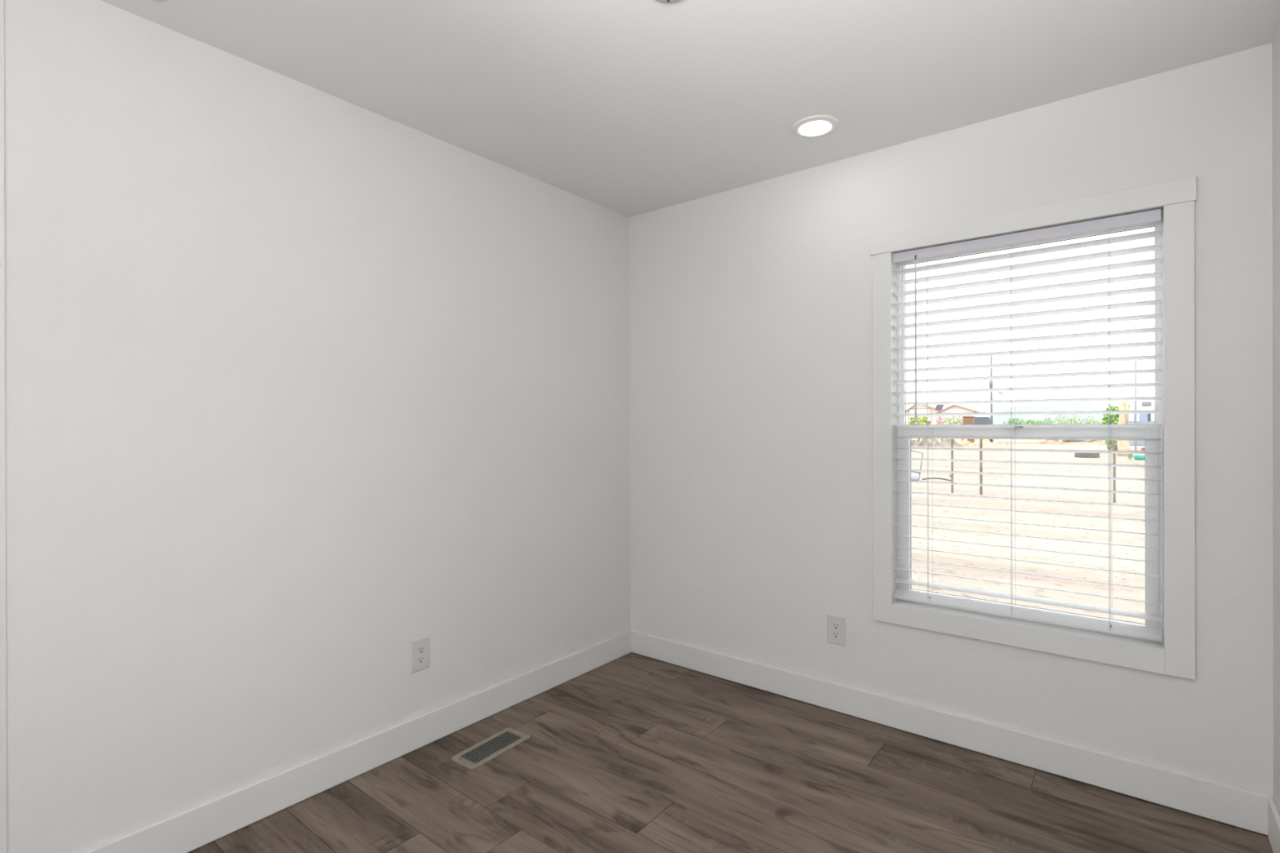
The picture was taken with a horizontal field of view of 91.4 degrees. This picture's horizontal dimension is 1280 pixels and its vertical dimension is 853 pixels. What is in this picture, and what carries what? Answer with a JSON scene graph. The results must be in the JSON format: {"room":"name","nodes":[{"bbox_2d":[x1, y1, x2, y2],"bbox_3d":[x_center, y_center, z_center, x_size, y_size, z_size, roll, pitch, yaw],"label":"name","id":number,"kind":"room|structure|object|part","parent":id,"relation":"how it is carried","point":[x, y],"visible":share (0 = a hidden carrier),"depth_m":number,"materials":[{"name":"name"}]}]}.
{"room":"empty bedroom","nodes":[
{"label":"empty bedroom","id":0,"kind":"room"},
{"bbox_2d":[4,0,631,852],"bbox_3d":[-1.449,0.075,1.856,0.130,2.490,4.320,0,0,38],"label":"wall","id":1,"kind":"structure","parent":0,"point":[306,385],"depth_m":2.02,"materials":[{"name":"white paint"}]},
{"bbox_2d":[0,0,7,852],"bbox_3d":[-1.618,0.051,1.534,0.006,2.440,0.086,0,0,38],"label":"trim","id":2,"kind":"structure","parent":1,"relation":"attached to","point":[3,741],"depth_m":1.56,"materials":[{"name":"white paint"}]},
{"bbox_2d":[82,631,631,852],"bbox_3d":[-0.821,1.205,2.530,0.014,0.122,2.460,0,0,38],"label":"baseboard","id":3,"kind":"structure","parent":1,"relation":"attached to","point":[188,830],"depth_m":2.22,"materials":[{"name":"white paint"}]},
{"bbox_2d":[410,635,429,673],"bbox_3d":[-0.869,0.903,2.475,0.007,0.125,0.081,0,0,38],"label":"power outlet","id":4,"kind":"object","parent":1,"relation":"attached to","point":[420,648],"visible":1,"depth_m":2.47,"materials":[{"name":"white plastic"}]},
{"bbox_2d":[100,0,1279,217],"bbox_3d":[-0.361,-1.232,1.071,2.814,0.120,4.450,0,0,38],"label":"ceiling","id":5,"kind":"structure","parent":0,"point":[628,108],"depth_m":2.03,"materials":[{"name":"white paint"}]},
{"bbox_2d":[656,0,679,3],"bbox_3d":[0.077,-1.164,1.657,0.124,0.018,0.124,0,0,38],"label":"cover plate","id":6,"kind":"object","parent":5,"relation":"attached to","point":[660,1],"visible":1,"depth_m":1.70,"materials":[{"name":"plastic"}]},
{"bbox_2d":[791,115,839,137],"bbox_3d":[0.686,-1.169,2.447,0.182,0.013,0.182,0,0,38],"label":"recessed light","id":7,"kind":"object","parent":5,"relation":"in","point":[815,126],"visible":1,"depth_m":2.43,"materials":[{"name":"white plastic"}]},
{"bbox_2d":[187,652,1273,852],"bbox_3d":[-0.396,1.288,1.023,2.554,0.040,4.320,0,0,38],"label":"floor","id":8,"kind":"structure","parent":0,"point":[633,753],"depth_m":2.14,"materials":[{"name":"brown wood"}]},
{"bbox_2d":[451,727,530,769],"bbox_3d":[-0.583,1.262,2.464,0.135,0.010,0.303,0,0,35],"label":"floor vent","id":9,"kind":"object","parent":8,"relation":"in","point":[473,757],"visible":1,"depth_m":2.45,"materials":[{"name":"beige metal"}]},
{"bbox_2d":[629,43,1273,797],"bbox_3d":[0.985,0.068,2.764,2.814,2.490,0.130,0,0,38],"label":"wall","id":10,"kind":"structure","parent":0,"point":[751,305],"depth_m":2.67,"materials":[{"name":"white paint"}]},
{"bbox_2d":[826,614,845,645],"bbox_3d":[0.870,0.903,2.770,0.081,0.125,0.007,0,0,38],"label":"power outlet","id":11,"kind":"object","parent":10,"relation":"attached to","point":[836,625],"visible":1,"depth_m":2.77,"materials":[{"name":"white plastic"}]},
{"bbox_2d":[629,630,1273,835],"bbox_3d":[0.943,1.199,2.709,2.554,0.120,0.014,0,0,38],"label":"baseboard","id":12,"kind":"structure","parent":10,"relation":"attached to","point":[1236,806],"depth_m":2.38,"materials":[{"name":"white paint"}]},
{"bbox_2d":[897,213,1163,643],"bbox_3d":[1.459,0.005,2.422,0.872,1.470,0.100,0,0,38],"label":"window","id":13,"kind":"structure","parent":10,"relation":"in","point":[1151,527],"depth_m":2.26,"materials":[{"name":"white plastic"}]},
{"bbox_2d":[892,208,1161,641],"bbox_3d":[1.413,-0.003,2.369,0.865,1.447,0.075,0,0,38],"label":"window blind","id":14,"kind":"object","parent":13,"relation":"attached to","point":[1153,216],"visible":1,"depth_m":2.33,"materials":[{"name":"white plastic"}]},
{"bbox_3d":[1.188,0.011,2.560,0.005,1.403,0.056,0,0,42],"label":"ladder cord","id":15,"kind":"part","parent":14,"relation":"part of","materials":[{"name":"white fabric"}]},
{"bbox_3d":[1.419,0.011,2.377,0.005,1.403,0.056,0,0,42],"label":"ladder cord","id":16,"kind":"part","parent":14,"relation":"part of","materials":[{"name":"white fabric"}]},
{"bbox_3d":[1.420,0.705,2.374,0.864,0.032,0.048,0,0,38],"label":"rail","id":17,"kind":"part","parent":14,"relation":"part of","materials":[{"name":"white plastic"}]},
{"bbox_3d":[1.651,0.010,2.193,0.005,1.403,0.056,0,0,42],"label":"ladder cord","id":18,"kind":"part","parent":14,"relation":"part of","materials":[{"name":"white fabric"}]},
{"bbox_3d":[1.451,0.357,2.411,0.848,0.722,0.030,0,0,38],"label":"sash","id":19,"kind":"part","parent":13,"relation":"part of","materials":[{"name":"white plastic"}]},
{"bbox_3d":[1.466,-0.343,2.432,0.852,0.738,0.026,0,0,38],"label":"sash","id":20,"kind":"part","parent":13,"relation":"part of","materials":[{"name":"white plastic"}]},
{"bbox_2d":[870,176,1196,679],"bbox_3d":[1.394,0.008,2.342,1.037,1.628,0.022,0,0,38],"label":"trim","id":21,"kind":"structure","parent":10,"relation":"attached to","point":[1177,197],"depth_m":2.12,"materials":[{"name":"white paint"}]},
{"bbox_3d":[1.025,0.047,2.638,0.076,1.552,0.018,0,0,38],"label":"casing","id":22,"kind":"part","parent":21,"relation":"part of","materials":[{"name":"white paint"}]},
{"bbox_3d":[1.392,-0.768,2.342,1.037,0.076,0.022,0,0,38],"label":"head casing","id":23,"kind":"part","parent":21,"relation":"part of","materials":[{"name":"white paint"}]},
{"bbox_3d":[1.768,0.045,2.048,0.076,1.550,0.018,0,0,38],"label":"casing","id":24,"kind":"part","parent":21,"relation":"part of","materials":[{"name":"white paint"}]},
{"bbox_2d":[1271,22,1279,814],"bbox_3d":[0.693,0.071,0.238,0.130,2.490,4.450,0,0,38],"label":"wall","id":25,"kind":"structure","parent":0,"point":[1276,42],"depth_m":1.87,"materials":[{"name":"white paint"}]},
{"bbox_2d":[1267,797,1279,852],"bbox_3d":[0.874,1.203,0.580,0.014,0.122,3.406,0,0,38],"label":"baseboard","id":26,"kind":"structure","parent":25,"relation":"attached to","point":[1273,816],"depth_m":1.84,"materials":[{"name":"white paint"}]},
{"label":"outside","id":27,"kind":"structure","parent":0,"visible":0},
{"bbox_2d":[911,436,1145,623],"bbox_3d":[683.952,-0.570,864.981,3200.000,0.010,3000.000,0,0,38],"label":"ground","id":28,"kind":"structure","parent":27,"point":[1136,540],"depth_m":11.86,"materials":[{"name":"beige sand"}]},
{"bbox_2d":[911,472,919,480],"bbox_3d":[9.687,1.782,22.081,0.371,0.310,0.282,0,0,38],"label":"rock","id":29,"kind":"object","parent":28,"relation":"on","point":[917,476],"visible":0.72,"depth_m":21.99,"materials":[{"name":"stone"}]},
{"bbox_2d":[911,450,923,475],"bbox_3d":[9.785,1.355,22.384,0.696,1.098,0.039,0,0,38],"label":"wire stand","id":30,"kind":"object","parent":28,"relation":"on","point":[911,451],"visible":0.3,"depth_m":22.23,"materials":[{"name":"grey metal"}]},
{"bbox_2d":[907,416,930,441],"bbox_3d":[33.956,0.148,76.090,2.932,3.444,2.309,0,0,38],"label":"shrub","id":31,"kind":"object","parent":28,"relation":"on","point":[912,419],"visible":0.28,"depth_m":75.85,"materials":[{"name":"green plant"}]},
{"bbox_2d":[908,408,931,424],"bbox_3d":[30.671,-0.080,68.492,2.374,3.853,0.068,0,0,38],"label":"metal frame","id":32,"kind":"object","parent":28,"relation":"on","point":[908,408],"visible":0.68,"depth_m":68.24,"materials":[{"name":"metal"}]},
{"bbox_2d":[922,475,951,481],"bbox_3d":[10.342,1.774,21.752,0.914,0.238,0.392,0,0,17],"label":"hose","id":33,"kind":"object","parent":28,"relation":"on","point":[949,475],"visible":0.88,"depth_m":21.70,"materials":[{"name":"black rubber"}]},
{"bbox_2d":[911,438,963,447],"bbox_3d":[27.030,1.240,58.618,5.756,1.249,2.400,0,0,38],"label":"brush pile","id":34,"kind":"object","parent":28,"relation":"on","point":[925,442],"visible":0.53,"depth_m":57.59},
{"bbox_2d":[935,416,947,440],"bbox_3d":[36.886,0.185,76.338,1.696,3.354,1.357,0,0,38],"label":"shrub","id":35,"kind":"object","parent":28,"relation":"on","point":[940,417],"visible":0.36,"depth_m":76.28,"materials":[{"name":"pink plant"}]},
{"bbox_2d":[906,401,986,424],"bbox_3d":[53.850,-1.330,110.544,12.608,6.116,11.902,0,0,38],"label":"house","id":36,"kind":"structure","parent":28,"relation":"on","point":[954,408],"depth_m":107.61,"materials":[{"name":"paint"}]},
{"bbox_3d":[51.550,-2.768,107.451,1.312,2.612,0.844,0,0,38],"label":"solar panel","id":37,"kind":"part","parent":36,"relation":"part of","materials":[{"name":"blue glass"}]},
{"bbox_2d":[943,415,963,439],"bbox_3d":[36.213,0.192,71.723,2.579,3.352,2.068,0,0,38],"label":"shrub","id":38,"kind":"object","parent":28,"relation":"on","point":[960,420],"visible":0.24,"depth_m":71.57,"materials":[{"name":"green plant"}]},
{"bbox_2d":[962,416,975,443],"bbox_3d":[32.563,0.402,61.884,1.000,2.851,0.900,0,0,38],"label":"bin","id":39,"kind":"object","parent":28,"relation":"on","point":[966,420],"visible":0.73,"depth_m":61.53,"materials":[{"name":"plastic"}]},
{"bbox_2d":[969,415,993,442],"bbox_3d":[35.773,0.325,65.719,2.346,3.010,4.500,0,0,30],"label":"truck","id":40,"kind":"object","parent":28,"relation":"on","point":[979,420],"visible":0.17,"depth_m":64.96,"materials":[{"name":"metal"}]},
{"bbox_2d":[955,439,1008,446],"bbox_3d":[31.843,1.450,59.905,6.138,0.803,2.400,0,0,38],"label":"pile","id":41,"kind":"object","parent":28,"relation":"on","point":[962,442],"visible":0.56,"depth_m":58.74,"materials":[{"name":"beige soil"}]},
{"bbox_2d":[985,355,1002,442],"bbox_3d":[39.255,-3.067,69.525,1.954,9.941,0.588,0,0,38],"label":"utility pole","id":42,"kind":"object","parent":28,"relation":"on","point":[990,381],"visible":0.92,"depth_m":69.62,"materials":[{"name":"wood"}]},
{"bbox_2d":[1003,417,1026,424],"bbox_3d":[100.130,-0.387,166.690,5.614,4.012,4.675,0,0,38],"label":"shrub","id":43,"kind":"object","parent":28,"relation":"on","point":[1016,419],"visible":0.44,"depth_m":166.07,"materials":[{"name":"green plant"}]},
{"bbox_2d":[911,435,1145,503],"bbox_3d":[9.640,0.975,17.646,12.072,1.905,0.068,0,0,38],"label":"fence","id":44,"kind":"object","parent":28,"relation":"on","point":[1114,455],"visible":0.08,"depth_m":17.00,"materials":[{"name":"metal"}]},
{"bbox_3d":[9.053,0.976,18.113,0.072,1.905,0.068,0,0,38],"label":"fence post","id":45,"kind":"part","parent":44,"relation":"part of","materials":[{"name":"wood"}]},
{"bbox_3d":[9.636,0.975,17.649,0.072,1.905,0.068,0,0,38],"label":"fence post","id":46,"kind":"part","parent":44,"relation":"part of","materials":[{"name":"brown wood"}]},
{"bbox_3d":[11.987,0.971,15.783,0.072,1.905,0.068,0,0,38],"label":"fence post","id":47,"kind":"part","parent":44,"relation":"part of","materials":[{"name":"wood"}]},
{"bbox_2d":[915,463,1144,592],"bbox_3d":[11.442,1.913,21.365,9.739,0.024,32.395,0,0,38],"label":"pebbles","id":48,"kind":"object","parent":28,"relation":"on","point":[917,464],"visible":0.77,"depth_m":12.48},
{"bbox_2d":[1022,418,1041,424],"bbox_3d":[107.334,-0.298,171.118,4.881,3.790,3.869,0,0,38],"label":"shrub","id":49,"kind":"object","parent":28,"relation":"on","point":[1033,422],"visible":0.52,"depth_m":170.52,"materials":[{"name":"green plant"}]},
{"bbox_2d":[1040,417,1055,424],"bbox_3d":[114.525,-0.467,175.556,3.815,4.084,3.163,0,0,38],"label":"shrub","id":50,"kind":"object","parent":28,"relation":"on","point":[1049,419],"visible":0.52,"depth_m":175.21,"materials":[{"name":"green plant"}]},
{"bbox_2d":[995,440,1107,444],"bbox_3d":[43.385,1.593,63.510,12.879,0.451,2.400,0,0,38],"label":"dirt berm","id":51,"kind":"structure","parent":28,"relation":"on","point":[1051,442],"depth_m":63.45,"materials":[{"name":"beige soil"}]},
{"bbox_2d":[1053,414,1069,424],"bbox_3d":[78.873,-0.446,116.988,2.607,4.332,2.127,0,0,38],"label":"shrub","id":52,"kind":"object","parent":28,"relation":"on","point":[1064,417],"visible":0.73,"depth_m":116.86,"materials":[{"name":"green plant"}]},
{"bbox_2d":[1066,414,1083,424],"bbox_3d":[83.947,-0.426,120.699,2.873,4.261,2.320,0,0,38],"label":"tree","id":53,"kind":"object","parent":28,"relation":"on","point":[1074,416],"visible":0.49,"depth_m":120.45,"materials":[{"name":"green plant"}]},
{"bbox_2d":[1046,436,1102,443],"bbox_3d":[47.249,1.453,68.103,6.106,0.703,2.400,0,0,38],"label":"rubble","id":54,"kind":"object","parent":28,"relation":"on","point":[1064,441],"visible":0.23,"depth_m":67.22,"materials":[{"name":"beige stone"}]},
{"bbox_2d":[1074,453,1099,457],"bbox_3d":[26.988,1.684,37.712,1.233,0.360,1.233,0,0,38],"label":"tyre","id":55,"kind":"object","parent":28,"relation":"on","point":[1086,455],"visible":0.73,"depth_m":37.24,"materials":[{"name":"rubber"}]},
{"bbox_2d":[1082,415,1097,424],"bbox_3d":[89.349,-0.280,124.014,2.653,3.934,2.107,0,0,38],"label":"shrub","id":56,"kind":"object","parent":28,"relation":"on","point":[1090,419],"visible":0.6,"depth_m":123.97,"materials":[{"name":"green plant"}]},
{"bbox_2d":[1101,403,1130,450],"bbox_3d":[33.146,0.115,43.538,1.724,3.577,1.174,0,0,38],"label":"tree","id":57,"kind":"object","parent":28,"relation":"on","point":[1105,420],"visible":0.27,"depth_m":43.56,"materials":[{"name":"green plant"}]},
{"bbox_2d":[1116,400,1130,456],"bbox_3d":[30.451,0.134,39.299,0.715,3.567,0.716,0,0,38],"label":"bare trunk","id":58,"kind":"object","parent":28,"relation":"on","point":[1123,405],"visible":0.48,"depth_m":39.16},
{"bbox_2d":[1127,453,1133,460],"bbox_3d":[26.981,1.633,34.392,0.291,0.572,0.279,0,0,-2],"label":"plant","id":59,"kind":"object","parent":28,"relation":"on","point":[1130,457],"visible":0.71,"depth_m":34.36,"materials":[{"name":"green plant"}]},
{"bbox_2d":[1106,400,1155,450],"bbox_3d":[37.288,-0.109,45.011,5.780,3.892,2.550,0,0,38],"label":"travel trailer","id":60,"kind":"object","parent":28,"relation":"on","point":[1141,405],"visible":0.11,"depth_m":44.69,"materials":[{"name":"metal"}]},
{"bbox_2d":[1142,401,1151,405],"bbox_3d":[36.073,-1.622,44.477,0.517,0.286,0.210,0,0,38],"label":"vent","id":61,"kind":"object","parent":60,"relation":"attached to","point":[1144,403],"depth_m":44.40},
{"bbox_2d":[1134,360,1136,451],"bbox_3d":[31.271,-1.278,39.410,0.110,6.360,0.105,0,0,38],"label":"pole","id":62,"kind":"object","parent":28,"relation":"on","point":[1135,361],"visible":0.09,"depth_m":39.39,"materials":[{"name":"metal"}]},
{"bbox_2d":[1133,453,1145,460],"bbox_3d":[27.934,1.630,34.917,0.580,0.470,0.580,0,0,38],"label":"tub","id":63,"kind":"object","parent":28,"relation":"on","point":[1138,456],"visible":0.59,"depth_m":34.72,"materials":[{"name":"plastic"}]},
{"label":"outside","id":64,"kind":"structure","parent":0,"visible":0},
{"bbox_2d":[992,401,1106,424],"bbox_3d":[787.316,-24.147,1255.289,677.952,49.887,460.000,0,0,38],"label":"hills","id":65,"kind":"structure","parent":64,"point":[1059,406],"depth_m":1180.50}
]}

